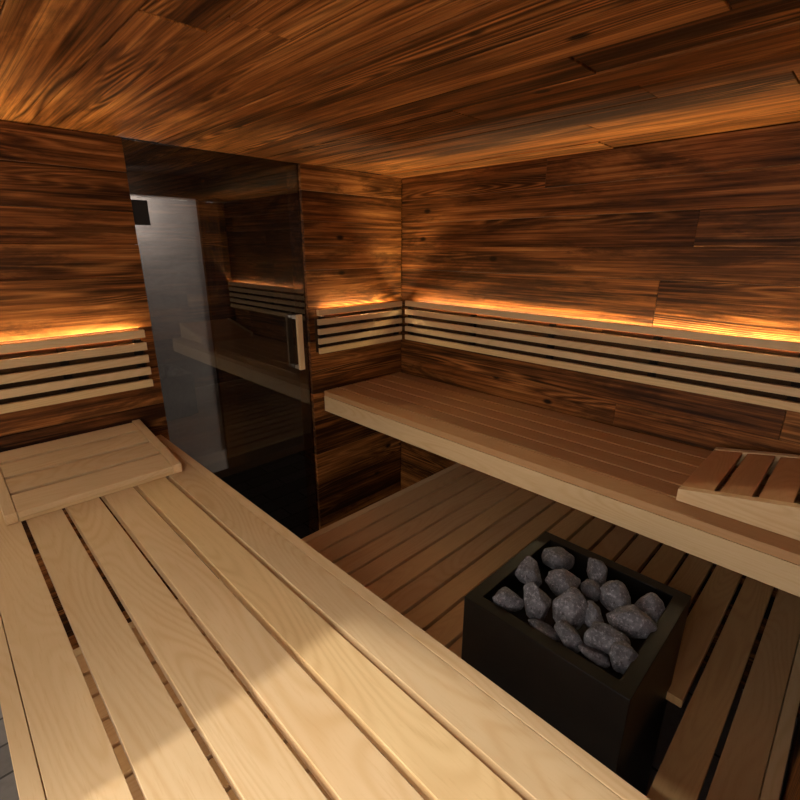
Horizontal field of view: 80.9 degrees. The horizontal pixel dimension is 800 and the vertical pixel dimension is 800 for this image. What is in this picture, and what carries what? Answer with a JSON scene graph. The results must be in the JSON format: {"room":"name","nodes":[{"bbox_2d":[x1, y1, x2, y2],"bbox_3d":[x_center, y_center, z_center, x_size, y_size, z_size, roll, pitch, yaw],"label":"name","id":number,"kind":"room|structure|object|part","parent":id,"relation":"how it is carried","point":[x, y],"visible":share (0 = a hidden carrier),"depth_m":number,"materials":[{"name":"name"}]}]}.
{"room":"spa","nodes":[
{"label":"spa","id":0,"kind":"room"},
{"bbox_2d":[2,120,379,174],"bbox_3d":[-0.861,-1.468,2.958,3.838,0.057,1.447,-17,25,-42],"label":"trim","id":1,"kind":"structure","parent":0,"point":[2,120],"depth_m":2.21,"materials":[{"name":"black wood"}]},
{"bbox_2d":[0,120,401,649],"bbox_3d":[-0.794,-0.032,2.317,2.226,2.128,0.129,-17,25,-42],"label":"wall","id":2,"kind":"structure","parent":0,"point":[71,266],"depth_m":1.82,"materials":[{"name":"brown wood"}]},
{"bbox_2d":[0,329,153,413],"bbox_3d":[-1.257,-0.101,1.682,0.656,0.232,0.042,-17,25,-42],"label":"slatted backrest","id":3,"kind":"object","parent":2,"relation":"attached to","point":[28,381],"depth_m":1.72,"materials":[{"name":"brown light natural timber"}]},
{"bbox_3d":[-1.278,-0.182,1.654,0.623,0.013,0.014,-17,25,-42],"label":"light strip","id":4,"kind":"part","parent":3,"relation":"part of","materials":[{"name":"beige wood"}]},
{"bbox_2d":[121,139,318,578],"bbox_3d":[-0.743,-0.025,2.280,0.757,2.116,0.066,-16,24,-41],"label":"door","id":5,"kind":"structure","parent":2,"relation":"in","point":[219,235],"depth_m":2.16,"materials":[{"name":"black glass"}]},
{"bbox_3d":[-0.508,-0.293,2.394,0.031,0.283,0.017,-17,25,-42],"label":"handle","id":6,"kind":"part","parent":5,"relation":"part of","materials":[{"name":"brown wood"}]},
{"bbox_2d":[314,301,401,353],"bbox_3d":[-0.218,-0.422,2.664,0.610,0.232,0.042,-17,25,-42],"label":"slatted backrest","id":7,"kind":"object","parent":2,"relation":"attached to","point":[341,332],"visible":1,"depth_m":2.63,"materials":[{"name":"brown light natural timber"}]},
{"bbox_2d":[0,667,798,799],"bbox_3d":[-1.887,1.960,-0.208,12.920,0.114,10.640,-17,25,-42],"label":"floor","id":8,"kind":"structure","parent":0,"point":[673,714],"depth_m":1.73,"materials":[{"name":"grey tile"}]},
{"bbox_2d":[0,435,649,799],"bbox_3d":[-0.495,0.927,1.219,0.656,0.980,2.190,-17,25,-42],"label":"bench","id":9,"kind":"object","parent":8,"relation":"on","point":[453,733],"visible":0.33,"depth_m":0.89,"materials":[{"name":"beige wood"}]},
{"bbox_2d":[0,419,181,525],"bbox_3d":[-1.110,0.222,1.652,0.499,0.089,0.424,-17,25,-42],"label":"headrest cover","id":10,"kind":"object","parent":9,"relation":"on","point":[46,477],"visible":1,"depth_m":1.60,"materials":[{"name":"beige wood"}]},
{"bbox_3d":[-1.276,0.272,1.495,0.030,0.089,0.424,-17,25,-42],"label":"rail","id":11,"kind":"part","parent":10,"relation":"part of","materials":[{"name":"beige wood"}]},
{"bbox_3d":[-0.970,0.301,1.530,0.437,0.014,0.025,-17,25,-42],"label":"rail","id":12,"kind":"part","parent":10,"relation":"part of","materials":[{"name":"beige wood"}]},
{"bbox_3d":[-0.943,0.171,1.810,0.030,0.089,0.424,-17,25,-42],"label":"rail","id":13,"kind":"part","parent":10,"relation":"part of","materials":[{"name":"beige wood"}]},
{"bbox_2d":[73,463,799,799],"bbox_3d":[0.207,1.028,1.651,2.052,0.524,1.664,-17,25,-42],"label":"bench","id":14,"kind":"object","parent":8,"relation":"on","point":[421,548],"visible":0.4,"depth_m":1.72,"materials":[{"name":"brown wood"}]},
{"bbox_3d":[0.902,0.632,2.250,0.038,0.077,1.592,-17,25,-42],"label":"support rail","id":15,"kind":"part","parent":14,"relation":"part of","materials":[{"name":"black"}]},
{"bbox_2d":[461,531,691,794],"bbox_3d":[0.488,0.938,1.416,0.445,0.842,0.439,-17,25,-42],"label":"heater","id":16,"kind":"object","parent":8,"relation":"on","point":[616,718],"visible":0.62,"depth_m":1.19,"materials":[{"name":"black metal"}]},
{"bbox_2d":[492,587,523,611],"bbox_3d":[0.298,0.549,1.284,0.076,0.070,0.072,-17,25,-42],"label":"stone","id":17,"kind":"object","parent":16,"relation":"in","point":[505,598],"visible":0.94,"depth_m":1.27,"materials":[{"name":"grey stone"}]},
{"bbox_2d":[515,556,541,586],"bbox_3d":[0.389,0.513,1.396,0.077,0.082,0.075,-17,25,-42],"label":"stone","id":18,"kind":"object","parent":16,"relation":"in","point":[527,571],"visible":0.9,"depth_m":1.38,"materials":[{"name":"grey stone"}]},
{"bbox_2d":[523,582,550,620],"bbox_3d":[0.372,0.545,1.273,0.074,0.100,0.077,3,18,9],"label":"stone","id":19,"kind":"object","parent":16,"relation":"in","point":[537,602],"visible":0.98,"depth_m":1.25,"materials":[{"name":"grey stone"}]},
{"bbox_2d":[528,618,559,640],"bbox_3d":[0.370,0.593,1.211,0.066,0.050,0.078,-4,18,-11],"label":"stone","id":20,"kind":"object","parent":16,"relation":"in","point":[541,626],"visible":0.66,"depth_m":1.19,"materials":[{"name":"grey stone"}]},
{"bbox_2d":[541,546,574,569],"bbox_3d":[0.491,0.493,1.462,0.096,0.072,0.076,-8,20,-23],"label":"stone","id":21,"kind":"object","parent":16,"relation":"in","point":[557,557],"visible":0.93,"depth_m":1.44,"materials":[{"name":"grey stone"}]},
{"bbox_2d":[545,568,580,595],"bbox_3d":[0.469,0.527,1.355,0.085,0.079,0.084,-17,25,-42],"label":"stone","id":22,"kind":"object","parent":16,"relation":"in","point":[558,581],"visible":0.87,"depth_m":1.33,"materials":[{"name":"grey stone"}]},
{"bbox_2d":[554,620,582,652],"bbox_3d":[0.420,0.588,1.171,0.063,0.077,0.062,-4,18,-14],"label":"stone","id":23,"kind":"object","parent":16,"relation":"in","point":[569,636],"visible":0.95,"depth_m":1.15,"materials":[{"name":"grey stone"}]},
{"bbox_2d":[552,586,588,629],"bbox_3d":[0.450,0.554,1.246,0.099,0.104,0.087,-17,25,-42],"label":"stone","id":24,"kind":"object","parent":16,"relation":"in","point":[571,606],"visible":0.89,"depth_m":1.22,"materials":[{"name":"grey stone"}]},
{"bbox_2d":[580,579,600,601],"bbox_3d":[0.537,0.536,1.318,0.051,0.061,0.055,-17,25,-42],"label":"stone","id":25,"kind":"object","parent":16,"relation":"in","point":[590,589],"visible":0.98,"depth_m":1.30,"materials":[{"name":"grey stone"}]},
{"bbox_2d":[584,600,603,628],"bbox_3d":[0.508,0.574,1.238,0.061,0.090,0.070,-17,25,-42],"label":"stone","id":26,"kind":"object","parent":16,"relation":"in","point":[593,612],"visible":0.56,"depth_m":1.22,"materials":[{"name":"grey stone"}]},
{"bbox_2d":[578,644,609,667],"bbox_3d":[0.468,0.615,1.134,0.074,0.054,0.062,1,18,2],"label":"stone","id":27,"kind":"object","parent":16,"relation":"in","point":[598,657],"visible":0.94,"depth_m":1.11,"materials":[{"name":"grey stone"}]},
{"bbox_2d":[586,557,607,585],"bbox_3d":[0.583,0.516,1.391,0.057,0.099,0.070,4,18,12],"label":"stone","id":28,"kind":"object","parent":16,"relation":"in","point":[597,571],"visible":0.79,"depth_m":1.37,"materials":[{"name":"grey stone"}]},
{"bbox_2d":[583,621,630,653],"bbox_3d":[0.508,0.589,1.149,0.093,0.084,0.093,-17,25,-42],"label":"stone","id":29,"kind":"object","parent":16,"relation":"in","point":[600,636],"visible":0.73,"depth_m":1.13,"materials":[{"name":"grey stone"}]},
{"bbox_2d":[599,580,630,611],"bbox_3d":[0.594,0.542,1.295,0.070,0.100,0.082,-17,25,-42],"label":"stone","id":30,"kind":"object","parent":16,"relation":"in","point":[614,594],"visible":0.76,"depth_m":1.27,"materials":[{"name":"grey stone"}]},
{"bbox_2d":[608,641,638,673],"bbox_3d":[0.522,0.606,1.102,0.065,0.074,0.062,-17,25,-42],"label":"stone","id":31,"kind":"object","parent":16,"relation":"in","point":[621,654],"visible":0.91,"depth_m":1.09,"materials":[{"name":"grey stone"}]},
{"bbox_2d":[606,604,656,638],"bbox_3d":[0.594,0.568,1.199,0.099,0.089,0.110,-17,25,-42],"label":"stone","id":32,"kind":"object","parent":16,"relation":"in","point":[629,619],"visible":0.88,"depth_m":1.17,"materials":[{"name":"grey stone"}]},
{"bbox_2d":[634,592,664,622],"bbox_3d":[0.669,0.557,1.259,0.075,0.079,0.072,-17,25,-42],"label":"stone","id":33,"kind":"object","parent":16,"relation":"in","point":[650,603],"visible":0.71,"depth_m":1.24,"materials":[{"name":"grey stone"}]},
{"bbox_2d":[0,0,799,177],"bbox_3d":[0.046,-0.838,1.221,2.294,0.084,2.437,-17,25,-42],"label":"ceiling","id":34,"kind":"structure","parent":0,"point":[392,88],"depth_m":1.07,"materials":[{"name":"brown wood"}]},
{"bbox_2d":[401,121,799,717],"bbox_3d":[0.823,-0.037,2.282,0.114,2.166,2.877,-17,25,-42],"label":"wall","id":35,"kind":"structure","parent":0,"point":[701,233],"depth_m":1.94,"materials":[{"name":"brown wood"}]},
{"bbox_2d":[324,372,799,596],"bbox_3d":[0.562,0.180,2.081,0.598,0.116,2.190,-17,25,-42],"label":"bench","id":36,"kind":"object","parent":35,"relation":"attached to","point":[627,479],"visible":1,"depth_m":1.81,"materials":[{"name":"beige wood"}]},
{"bbox_2d":[676,447,799,540],"bbox_3d":[1.185,0.255,1.463,0.462,0.122,0.439,-17,25,-42],"label":"headrest cover","id":37,"kind":"object","parent":36,"relation":"on","point":[775,510],"visible":1,"depth_m":1.43,"materials":[{"name":"beige wood"}]},
{"bbox_3d":[1.032,0.302,1.318,0.030,0.122,0.439,-17,25,-42],"label":"rail","id":38,"kind":"part","parent":37,"relation":"part of","materials":[{"name":"beige wood"}]},
{"bbox_3d":[1.339,0.209,1.608,0.030,0.122,0.439,-17,25,-42],"label":"rail","id":39,"kind":"part","parent":37,"relation":"part of","materials":[{"name":"beige wood"}]},
{"bbox_2d":[405,301,799,411],"bbox_3d":[0.791,-0.253,2.129,0.042,0.232,2.118,-17,25,-42],"label":"slatted backrest","id":40,"kind":"object","parent":35,"relation":"attached to","point":[770,379],"visible":1,"depth_m":1.96,"materials":[{"name":"brown light natural timber"}]},
{"bbox_2d":[417,307,799,352],"bbox_3d":[0.812,-0.335,2.100,0.014,0.013,2.056,-17,25,-42],"label":"light strip","id":41,"kind":"object","parent":35,"relation":"attached to","point":[417,307],"visible":0.06,"depth_m":1.95,"materials":[{"name":"brown"}]},
{"bbox_2d":[783,716,799,791],"bbox_3d":[0.838,0.477,0.755,2.226,2.128,0.114,-17,25,-42],"label":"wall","id":42,"kind":"structure","parent":0,"point":[796,745],"depth_m":1.60,"materials":[{"name":"brown wood"}]},
{"bbox_2d":[781,749,799,799],"bbox_3d":[0.864,1.043,1.073,0.279,0.855,0.029,-17,25,-42],"label":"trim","id":43,"kind":"structure","parent":42,"relation":"attached to","point":[792,789],"depth_m":1.05,"materials":[{"name":"brown wood"}]}
]}

